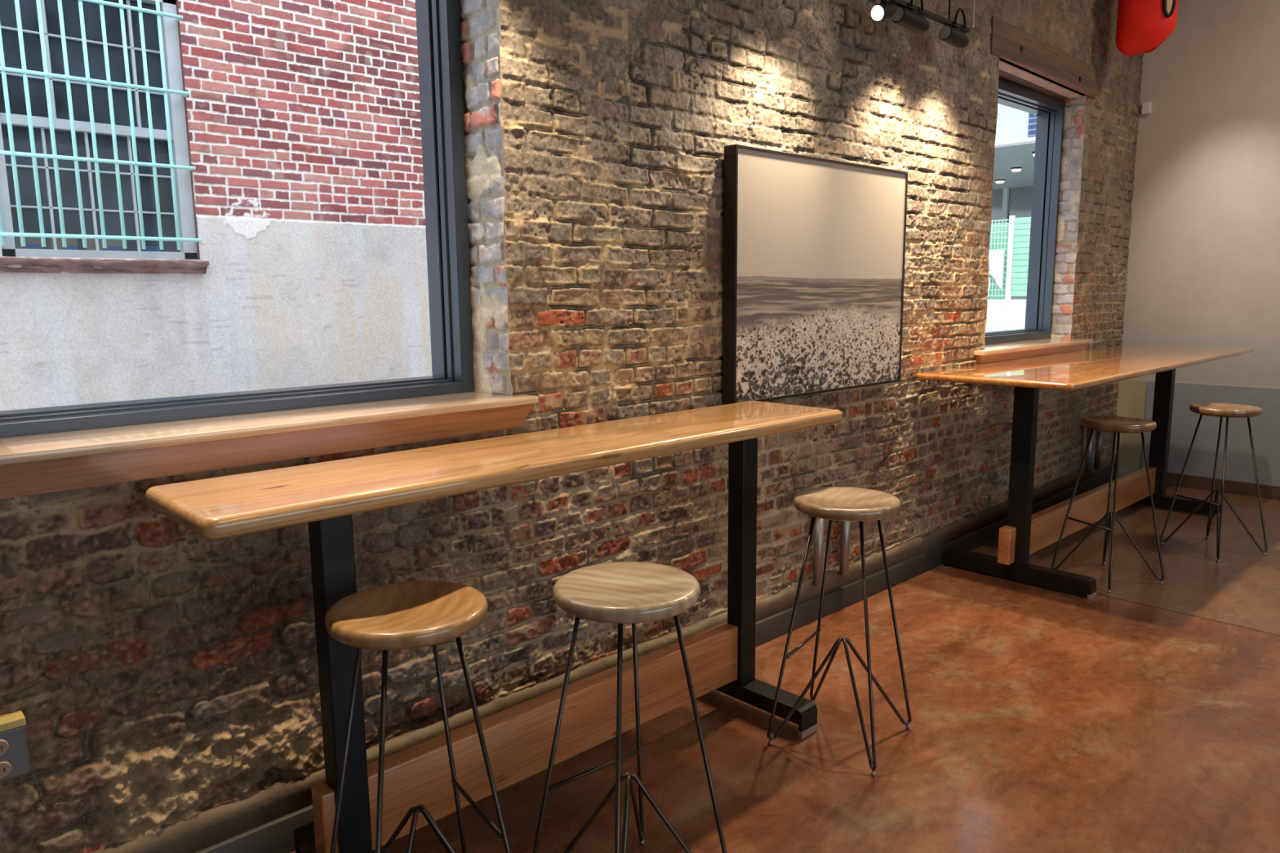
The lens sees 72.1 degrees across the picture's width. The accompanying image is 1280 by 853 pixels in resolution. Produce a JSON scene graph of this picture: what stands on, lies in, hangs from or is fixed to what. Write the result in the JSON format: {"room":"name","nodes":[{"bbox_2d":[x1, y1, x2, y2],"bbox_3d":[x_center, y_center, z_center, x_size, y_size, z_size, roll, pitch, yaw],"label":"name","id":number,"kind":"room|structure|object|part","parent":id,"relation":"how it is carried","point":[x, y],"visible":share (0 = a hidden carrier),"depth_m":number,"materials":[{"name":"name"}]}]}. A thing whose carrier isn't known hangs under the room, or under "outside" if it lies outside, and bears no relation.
{"room":"cafe","nodes":[
{"label":"cafe","id":0,"kind":"room"},
{"bbox_2d":[0,0,1143,852],"bbox_3d":[0.866,-1.199,4.040,8.200,4.700,0.372,-9,12,-43],"label":"wall","id":1,"kind":"structure","parent":0,"point":[159,673],"depth_m":2.97,"materials":[{"name":"brick"}]},
{"bbox_2d":[0,710,30,782],"bbox_3d":[-1.399,0.701,1.897,0.128,0.132,0.064,-9,12,-43],"label":"outlet box","id":2,"kind":"object","parent":1,"relation":"attached to","point":[14,753],"visible":1,"depth_m":1.90,"materials":[{"name":"grey"}]},
{"bbox_2d":[0,739,8,756],"bbox_3d":[-1.372,0.689,1.881,0.038,0.038,0.006,-9,12,-43],"label":"receptacle","id":3,"kind":"object","parent":2,"relation":"attached to","point":[4,744],"depth_m":1.89,"materials":[{"name":"beige plastic"}]},
{"bbox_2d":[0,760,11,778],"bbox_3d":[-1.372,0.738,1.889,0.038,0.038,0.006,-9,12,-43],"label":"receptacle","id":4,"kind":"object","parent":2,"relation":"attached to","point":[5,766],"depth_m":1.89,"materials":[{"name":"beige plastic"}]},
{"bbox_2d":[0,0,474,438],"bbox_3d":[-1.095,-0.900,2.381,1.334,1.748,0.165,-9,12,-43],"label":"window","id":5,"kind":"structure","parent":1,"relation":"in","point":[437,21],"depth_m":2.77,"materials":[{"name":"grey metal"}]},
{"bbox_2d":[0,391,538,499],"bbox_3d":[-0.974,0.023,2.339,1.548,0.094,0.275,-9,12,-43],"label":"window sill","id":6,"kind":"structure","parent":1,"relation":"attached to","point":[39,464],"depth_m":2.18,"materials":[{"name":"brown wood"}]},
{"bbox_2d":[89,453,1115,852],"bbox_3d":[0.910,0.707,4.167,8.012,0.094,0.114,-9,12,-44],"label":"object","id":7,"kind":"object","parent":1,"relation":"attached to","point":[213,826],"visible":0.69,"depth_m":2.83,"materials":[{"name":"concrete"}]},
{"bbox_2d":[195,465,1118,852],"bbox_3d":[0.924,0.810,4.168,8.012,0.110,0.112,-9,12,-44],"label":"baseboard","id":8,"kind":"structure","parent":1,"relation":"attached to","point":[277,836],"depth_m":4.07,"materials":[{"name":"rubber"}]},
{"bbox_2d":[722,144,907,404],"bbox_3d":[0.783,-0.633,3.760,1.220,0.974,0.062,-9,12,-43],"label":"framed picture","id":9,"kind":"object","parent":1,"relation":"attached to","point":[814,247],"visible":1,"depth_m":3.65,"materials":[{"name":"black"}]},
{"bbox_2d":[812,517,849,586],"bbox_3d":[0.872,0.512,4.019,0.270,0.385,0.060,-9,12,-43],"label":"box","id":10,"kind":"object","parent":1,"relation":"attached to","point":[818,542],"visible":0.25,"depth_m":3.95,"materials":[{"name":"metal"}]},
{"bbox_2d":[972,0,974,26],"bbox_3d":[1.649,-2.125,4.338,0.012,0.300,0.011,-9,12,-43],"label":"pull cord","id":11,"kind":"object","parent":1,"relation":"hanging from","point":[973,24],"visible":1,"depth_m":4.35,"materials":[{"name":"white plastic"}]},
{"bbox_2d":[984,78,1065,345],"bbox_3d":[2.267,-1.306,5.530,1.410,1.568,0.165,-9,12,-43],"label":"window","id":12,"kind":"structure","parent":1,"relation":"in","point":[1049,110],"depth_m":5.92,"materials":[{"name":"grey metal"}]},
{"bbox_2d":[973,337,1092,364],"bbox_3d":[2.385,-0.473,5.484,1.575,0.087,0.257,-9,12,-43],"label":"window sill","id":13,"kind":"structure","parent":1,"relation":"attached to","point":[994,353],"depth_m":5.36,"materials":[{"name":"brown wood"}]},
{"bbox_2d":[990,15,1097,100],"bbox_3d":[2.383,-2.165,5.275,0.160,0.204,1.640,8,12,44],"label":"lintel beam","id":14,"kind":"structure","parent":1,"relation":"attached to","point":[1007,41],"depth_m":5.15,"materials":[{"name":"brown wood"}]},
{"bbox_2d":[1084,426,1102,473],"bbox_3d":[3.269,0.131,6.344,0.240,0.385,0.060,-9,12,-43],"label":"box","id":15,"kind":"object","parent":1,"relation":"attached to","point":[1099,439],"visible":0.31,"depth_m":6.37,"materials":[{"name":"metal"}]},
{"bbox_2d":[290,477,1279,852],"bbox_3d":[2.063,1.384,0.671,11.600,0.001,7.300,-9,12,-43],"label":"floor","id":16,"kind":"structure","parent":0,"point":[1143,716],"depth_m":2.96,"materials":[{"name":"concrete"}]},
{"bbox_2d":[324,580,511,852],"bbox_3d":[-0.498,0.792,1.963,0.370,0.825,0.369,-6,11,-34],"label":"bar stool","id":17,"kind":"object","parent":16,"relation":"on","point":[408,615],"visible":1,"depth_m":1.90,"materials":[{"name":"wood"}]},
{"bbox_3d":[-0.624,0.804,1.989,0.261,0.763,0.012,1,9,11],"label":"leg","id":18,"kind":"part","parent":17,"relation":"part of","materials":[{"name":"metal"}]},
{"bbox_3d":[-0.521,0.826,1.841,0.012,0.763,0.261,1,9,11],"label":"leg","id":19,"kind":"part","parent":17,"relation":"part of","materials":[{"name":"metal"}]},
{"bbox_3d":[-0.501,0.404,1.903,0.340,0.041,0.340,1,9,11],"label":"seat","id":20,"kind":"part","parent":17,"relation":"part of","materials":[{"name":"brown wood"}]},
{"bbox_3d":[-0.474,0.787,2.090,0.012,0.763,0.261,1,9,11],"label":"leg","id":21,"kind":"part","parent":17,"relation":"part of","materials":[{"name":"metal"}]},
{"bbox_3d":[-0.371,0.809,1.942,0.261,0.763,0.012,1,9,11],"label":"leg","id":22,"kind":"part","parent":17,"relation":"part of","materials":[{"name":"metal"}]},
{"bbox_2d":[144,400,842,852],"bbox_3d":[-0.170,0.569,2.584,2.122,1.070,0.560,-9,12,-43],"label":"bar table","id":23,"kind":"object","parent":16,"relation":"on","point":[325,496],"visible":1,"depth_m":2.32,"materials":[{"name":"brown wood"}]},
{"bbox_3d":[-0.715,0.623,2.105,0.079,0.923,0.069,-9,12,-43],"label":"post","id":24,"kind":"part","parent":23,"relation":"part of","materials":[{"name":"metal"}]},
{"bbox_3d":[-0.216,0.885,2.640,1.535,0.200,0.062,-9,12,-43],"label":"foot rail","id":25,"kind":"part","parent":23,"relation":"part of","materials":[{"name":"brown wood"}]},
{"bbox_3d":[0.361,0.458,3.107,0.079,0.923,0.069,-9,12,-43],"label":"post","id":26,"kind":"part","parent":23,"relation":"part of","materials":[{"name":"metal"}]},
{"bbox_2d":[533,561,727,852],"bbox_3d":[-0.027,0.767,2.092,0.369,0.825,0.370,-7,11,-38],"label":"bar stool","id":27,"kind":"object","parent":16,"relation":"on","point":[620,593],"visible":1,"depth_m":2.05,"materials":[{"name":"wood"}]},
{"bbox_3d":[-0.154,0.781,2.109,0.261,0.763,0.012,0,9,7],"label":"leg","id":28,"kind":"part","parent":27,"relation":"part of","materials":[{"name":"metal"}]},
{"bbox_3d":[-0.042,0.802,1.968,0.012,0.763,0.261,0,9,7],"label":"leg","id":29,"kind":"part","parent":27,"relation":"part of","materials":[{"name":"metal"}]},
{"bbox_3d":[-0.031,0.380,2.032,0.340,0.041,0.340,0,9,7],"label":"seat","id":30,"kind":"part","parent":27,"relation":"part of","materials":[{"name":"brown wood"}]},
{"bbox_3d":[-0.012,0.762,2.220,0.012,0.763,0.261,0,9,7],"label":"leg","id":31,"kind":"part","parent":27,"relation":"part of","materials":[{"name":"metal"}]},
{"bbox_3d":[0.101,0.783,2.079,0.261,0.763,0.012,0,9,7],"label":"leg","id":32,"kind":"part","parent":27,"relation":"part of","materials":[{"name":"metal"}]},
{"bbox_2d":[766,486,911,777],"bbox_3d":[0.670,0.636,2.899,0.370,0.825,0.369,5,11,33],"label":"bar stool","id":33,"kind":"object","parent":16,"relation":"on","point":[844,504],"visible":0.98,"depth_m":2.86,"materials":[{"name":"wood"}]},
{"bbox_3d":[0.544,0.656,2.876,0.261,0.763,0.012,-2,9,-11],"label":"leg","id":34,"kind":"part","parent":33,"relation":"part of","materials":[{"name":"metal"}]},
{"bbox_3d":[0.645,0.632,3.026,0.012,0.763,0.261,-2,9,-11],"label":"leg","id":35,"kind":"part","parent":33,"relation":"part of","materials":[{"name":"metal"}]},
{"bbox_3d":[0.666,0.249,2.839,0.340,0.041,0.340,-2,9,-11],"label":"seat","id":36,"kind":"part","parent":33,"relation":"part of","materials":[{"name":"brown wood"}]},
{"bbox_3d":[0.695,0.670,2.776,0.012,0.763,0.261,-2,9,-11],"label":"leg","id":37,"kind":"part","parent":33,"relation":"part of","materials":[{"name":"metal"}]},
{"bbox_3d":[0.796,0.646,2.926,0.261,0.763,0.012,-2,9,-11],"label":"leg","id":38,"kind":"part","parent":33,"relation":"part of","materials":[{"name":"metal"}]},
{"bbox_2d":[915,343,1253,599],"bbox_3d":[2.772,0.129,5.253,3.120,1.070,0.789,-9,12,-43],"label":"bar table","id":39,"kind":"object","parent":16,"relation":"on","point":[1025,533],"visible":0.98,"depth_m":4.66,"materials":[{"name":"wood"}]},
{"bbox_3d":[1.926,0.235,4.438,0.062,0.942,0.100,-9,12,-43],"label":"post","id":40,"kind":"part","parent":39,"relation":"part of","materials":[{"name":"metal"}]},
{"bbox_3d":[2.672,0.481,5.227,2.290,0.185,0.060,-9,12,-43],"label":"foot rail","id":41,"kind":"part","parent":39,"relation":"part of","materials":[{"name":"brown wood"}]},
{"bbox_3d":[3.496,-0.006,5.901,0.070,0.942,0.100,-9,12,-43],"label":"post","id":42,"kind":"part","parent":39,"relation":"part of","materials":[{"name":"metal"}]},
{"bbox_2d":[1051,415,1164,593],"bbox_3d":[2.405,0.375,4.484,0.370,0.825,0.369,-4,9,-20],"label":"bar stool","id":43,"kind":"object","parent":16,"relation":"on","point":[1115,424],"visible":0.98,"depth_m":4.43,"materials":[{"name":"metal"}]},
{"bbox_3d":[2.288,0.383,4.540,0.261,0.763,0.012,3,10,24],"label":"leg","id":44,"kind":"part","parent":43,"relation":"part of","materials":[{"name":"metal"}]},
{"bbox_3d":[2.459,0.372,4.602,0.012,0.763,0.261,3,10,24],"label":"leg","id":45,"kind":"part","parent":43,"relation":"part of","materials":[{"name":"metal"}]},
{"bbox_3d":[2.352,0.408,4.371,0.012,0.763,0.261,3,10,24],"label":"leg","id":46,"kind":"part","parent":43,"relation":"part of","materials":[{"name":"metal"}]},
{"bbox_3d":[2.401,-0.012,4.425,0.340,0.041,0.340,3,10,24],"label":"seat","id":47,"kind":"part","parent":43,"relation":"part of","materials":[{"name":"brown wood"}]},
{"bbox_3d":[2.522,0.397,4.434,0.261,0.763,0.012,3,10,24],"label":"leg","id":48,"kind":"part","parent":43,"relation":"part of","materials":[{"name":"metal"}]},
{"bbox_2d":[1160,402,1267,562],"bbox_3d":[3.257,0.295,4.952,0.370,0.825,0.369,-3,9,-18],"label":"bar stool","id":49,"kind":"object","parent":16,"relation":"on","point":[1211,409],"visible":1,"depth_m":4.90,"materials":[{"name":"wood"}]},
{"bbox_3d":[3.142,0.302,5.011,0.261,0.763,0.012,4,10,26],"label":"leg","id":50,"kind":"part","parent":49,"relation":"part of","materials":[{"name":"metal"}]},
{"bbox_3d":[3.315,0.292,5.068,0.012,0.763,0.261,4,10,26],"label":"leg","id":51,"kind":"part","parent":49,"relation":"part of","materials":[{"name":"metal"}]},
{"bbox_3d":[3.199,0.328,4.841,0.012,0.763,0.261,4,10,26],"label":"leg","id":52,"kind":"part","parent":49,"relation":"part of","materials":[{"name":"metal"}]},
{"bbox_3d":[3.253,-0.070,4.896,0.250,0.005,0.250,4,10,26],"label":"mounting plate","id":53,"kind":"part","parent":49,"relation":"part of","materials":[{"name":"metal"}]},
{"bbox_3d":[3.253,-0.092,4.892,0.340,0.041,0.340,4,10,26],"label":"seat","id":54,"kind":"part","parent":49,"relation":"part of","materials":[{"name":"brown wood"}]},
{"bbox_3d":[3.372,0.318,4.897,0.261,0.763,0.012,4,10,26],"label":"leg","id":55,"kind":"part","parent":49,"relation":"part of","materials":[{"name":"metal"}]},
{"bbox_2d":[1117,0,1279,477],"bbox_3d":[6.182,-1.218,4.236,0.200,4.020,7.520,-9,12,-43],"label":"wall","id":56,"kind":"structure","parent":0,"point":[1203,264],"depth_m":6.27,"materials":[{"name":"beige paint"}]},
{"bbox_2d":[1114,379,1147,468],"bbox_3d":[3.797,-0.022,6.841,0.008,0.685,0.226,-9,12,-43],"label":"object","id":57,"kind":"structure","parent":56,"relation":"attached to","point":[1132,393],"depth_m":6.82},
{"bbox_2d":[1141,101,1151,114],"bbox_3d":[3.741,-2.352,6.498,0.032,0.084,0.056,-9,12,-43],"label":"wall sensor","id":58,"kind":"object","parent":56,"relation":"attached to","point":[1146,106],"visible":1,"depth_m":6.48,"materials":[{"name":"white plastic"}]},
{"bbox_2d":[1139,468,1279,499],"bbox_3d":[6.249,0.735,4.320,0.027,0.092,6.940,-9,12,-43],"label":"baseboard","id":59,"kind":"structure","parent":56,"relation":"attached to","point":[1268,491],"depth_m":6.38,"materials":[{"name":"brown wood"}]},
{"bbox_2d":[1141,381,1279,486],"bbox_3d":[6.253,0.353,4.263,0.014,0.685,6.932,-9,12,-43],"label":"wainscoting","id":60,"kind":"structure","parent":56,"relation":"attached to","point":[1265,427],"depth_m":6.38,"materials":[{"name":"grey paint"}]},
{"bbox_3d":[1.982,-2.614,0.026,11.700,0.100,7.520,-9,12,-43],"label":"ceiling","id":61,"kind":"structure","parent":0,"visible":0},
{"bbox_2d":[889,0,970,33],"bbox_3d":[0.778,-2.369,3.277,2.000,1.348,0.024,-9,12,-43],"label":"track","id":62,"kind":"object","parent":61,"relation":"hanging from","point":[925,13],"visible":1,"depth_m":3.83,"materials":[{"name":"black metal"}]},
{"bbox_2d":[871,0,897,21],"bbox_3d":[0.997,-1.731,3.579,0.130,0.173,0.066,-9,12,-43],"label":"track spotlight","id":63,"kind":"object","parent":62,"relation":"attached to","point":[883,11],"visible":1,"depth_m":3.55,"materials":[{"name":"black paint"}]},
{"bbox_2d":[891,0,929,32],"bbox_3d":[1.151,-1.762,3.721,0.233,0.158,0.066,-9,12,-43],"label":"track spotlight","id":64,"kind":"object","parent":62,"relation":"attached to","point":[911,20],"visible":0.96,"depth_m":3.68,"materials":[{"name":"black paint"}]},
{"bbox_3d":[1.375,-2.470,3.831,0.007,1.328,0.007,-4,9,-21],"label":"hanger rod","id":65,"kind":"part","parent":62,"relation":"part of","materials":[{"name":"black paint"}]},
{"bbox_2d":[938,8,968,48],"bbox_3d":[1.427,-1.804,3.978,0.194,0.158,0.066,-9,12,-43],"label":"track spotlight","id":66,"kind":"object","parent":62,"relation":"attached to","point":[954,37],"visible":1,"depth_m":3.94,"materials":[{"name":"black paint"}]},
{"bbox_2d":[1115,0,1177,55],"bbox_3d":[3.186,-2.812,5.500,0.330,0.900,0.249,4,10,27],"label":"hanging decoration","id":67,"kind":"object","parent":61,"relation":"hanging from","point":[1142,25],"visible":1,"depth_m":5.47,"materials":[{"name":"red fabric"}]},
{"label":"outside","id":68,"kind":"structure","parent":0,"visible":0},
{"label":"street","id":69,"kind":"object","parent":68,"visible":0},
{"bbox_2d":[985,299,1026,332],"bbox_3d":[4.814,-1.456,15.037,0.200,1.420,7.592,-9,12,-43],"label":"wall","id":70,"kind":"structure","parent":69,"relation":"on","point":[1002,314],"depth_m":13.84,"materials":[{"name":"white concrete"}]},
{"bbox_2d":[986,215,1031,299],"bbox_3d":[5.781,-2.658,13.887,0.205,1.290,3.060,-9,12,-43],"label":"building","id":71,"kind":"structure","parent":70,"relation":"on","point":[1002,246],"depth_m":13.80,"materials":[{"name":"green metal"}]},
{"bbox_3d":[5.224,-2.725,14.388,0.019,1.200,1.560,-9,12,-43],"label":"wire panel","id":72,"kind":"part","parent":71,"relation":"part of","materials":[{"name":"green metal"}]},
{"bbox_3d":[5.798,-2.643,13.787,0.060,1.290,0.070,-9,12,-43],"label":"post","id":73,"kind":"part","parent":71,"relation":"part of","materials":[{"name":"white concrete"}]},
{"bbox_3d":[6.318,-2.573,13.258,0.025,1.203,1.400,-9,12,-43],"label":"board panel","id":74,"kind":"part","parent":71,"relation":"part of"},
{"bbox_2d":[991,103,1036,299],"bbox_3d":[6.909,-4.950,17.160,6.600,7.600,7.300,-9,12,-43],"label":"building","id":75,"kind":"structure","parent":69,"relation":"on","point":[1015,129],"depth_m":16.32,"materials":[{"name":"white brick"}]},
{"bbox_2d":[995,178,1004,183],"bbox_3d":[7.503,-5.110,18.342,0.200,0.075,0.200,-9,12,-43],"label":"soffit light","id":76,"kind":"object","parent":75,"relation":"attached to","point":[997,180],"depth_m":18.27,"materials":[{"name":"white"}]},
{"bbox_2d":[1010,166,1022,171],"bbox_3d":[7.068,-4.825,16.523,0.200,0.075,0.200,-9,12,-43],"label":"soffit light","id":77,"kind":"object","parent":75,"relation":"attached to","point":[1013,168],"depth_m":16.45,"materials":[{"name":"white"}]},
{"label":"alley","id":78,"kind":"object","parent":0,"visible":0},
{"bbox_2d":[0,0,432,410],"bbox_3d":[-3.961,-2.427,9.018,10.000,5.500,6.018,-9,12,-43],"label":"wall","id":79,"kind":"structure","parent":78,"relation":"on","point":[303,118],"depth_m":6.25,"materials":[{"name":"brick"}]},
{"bbox_2d":[0,0,197,259],"bbox_3d":[-3.450,-1.914,5.528,1.100,1.700,0.090,-9,12,-43],"label":"window","id":80,"kind":"structure","parent":79,"relation":"in","point":[170,29],"depth_m":5.68,"materials":[{"name":"grey paint"}]},
{"bbox_3d":[-3.460,-1.880,5.537,0.940,0.060,0.070,-9,12,-43],"label":"meeting rail","id":81,"kind":"part","parent":80,"relation":"part of","materials":[{"name":"grey paint"}]},
{"bbox_2d":[0,0,201,249],"bbox_3d":[-3.374,-1.957,5.428,1.108,1.685,0.099,-9,12,-43],"label":"bars","id":82,"kind":"object","parent":79,"relation":"in","point":[3,68],"visible":1,"depth_m":5.40,"materials":[{"name":"teal paint"}]},
{"bbox_2d":[0,256,208,274],"bbox_3d":[-3.412,-1.009,5.518,1.300,0.094,0.167,-9,12,-43],"label":"stone sill","id":83,"kind":"structure","parent":79,"relation":"attached to","point":[29,264],"depth_m":5.52,"materials":[{"name":"brown stone"}]},
{"bbox_3d":[-3.580,-1.113,5.799,1.100,0.076,0.290,-9,12,-43],"label":"trim","id":84,"kind":"structure","parent":79,"relation":"attached to","visible":0},
{"bbox_2d":[13,237,43,248],"bbox_3d":[-3.842,-1.142,5.508,0.160,0.074,0.102,-9,12,-43],"label":"cardboard box","id":85,"kind":"object","parent":84,"relation":"on","point":[30,242],"visible":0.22,"depth_m":5.48,"materials":[{"name":"brown cardboard"}]},
{"bbox_2d":[46,237,78,249],"bbox_3d":[-3.700,-1.167,5.639,0.150,0.080,0.102,-9,12,-43],"label":"cardboard box","id":86,"kind":"object","parent":84,"relation":"on","point":[72,243],"visible":0.55,"depth_m":5.61,"materials":[{"name":"brown cardboard"}]},
{"bbox_2d":[84,239,124,250],"bbox_3d":[-3.531,-1.191,5.797,0.215,0.076,0.102,-9,12,-43],"label":"cardboard box","id":87,"kind":"object","parent":84,"relation":"on","point":[112,245],"visible":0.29,"depth_m":5.77,"materials":[{"name":"brown cardboard"}]},
{"bbox_2d":[134,245,160,251],"bbox_3d":[-3.338,-1.202,5.968,0.140,0.042,0.080,-9,12,-43],"label":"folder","id":88,"kind":"object","parent":84,"relation":"on","point":[148,248],"visible":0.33,"depth_m":5.94,"materials":[{"name":"blue"}]},
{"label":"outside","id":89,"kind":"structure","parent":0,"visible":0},
{"bbox_2d":[0,0,199,259],"bbox_3d":[-4.013,-1.980,6.121,1.700,2.300,1.410,-9,12,-43],"label":"wall","id":90,"kind":"structure","parent":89,"point":[28,12],"depth_m":6.79,"materials":[{"name":"grey"}]}
]}

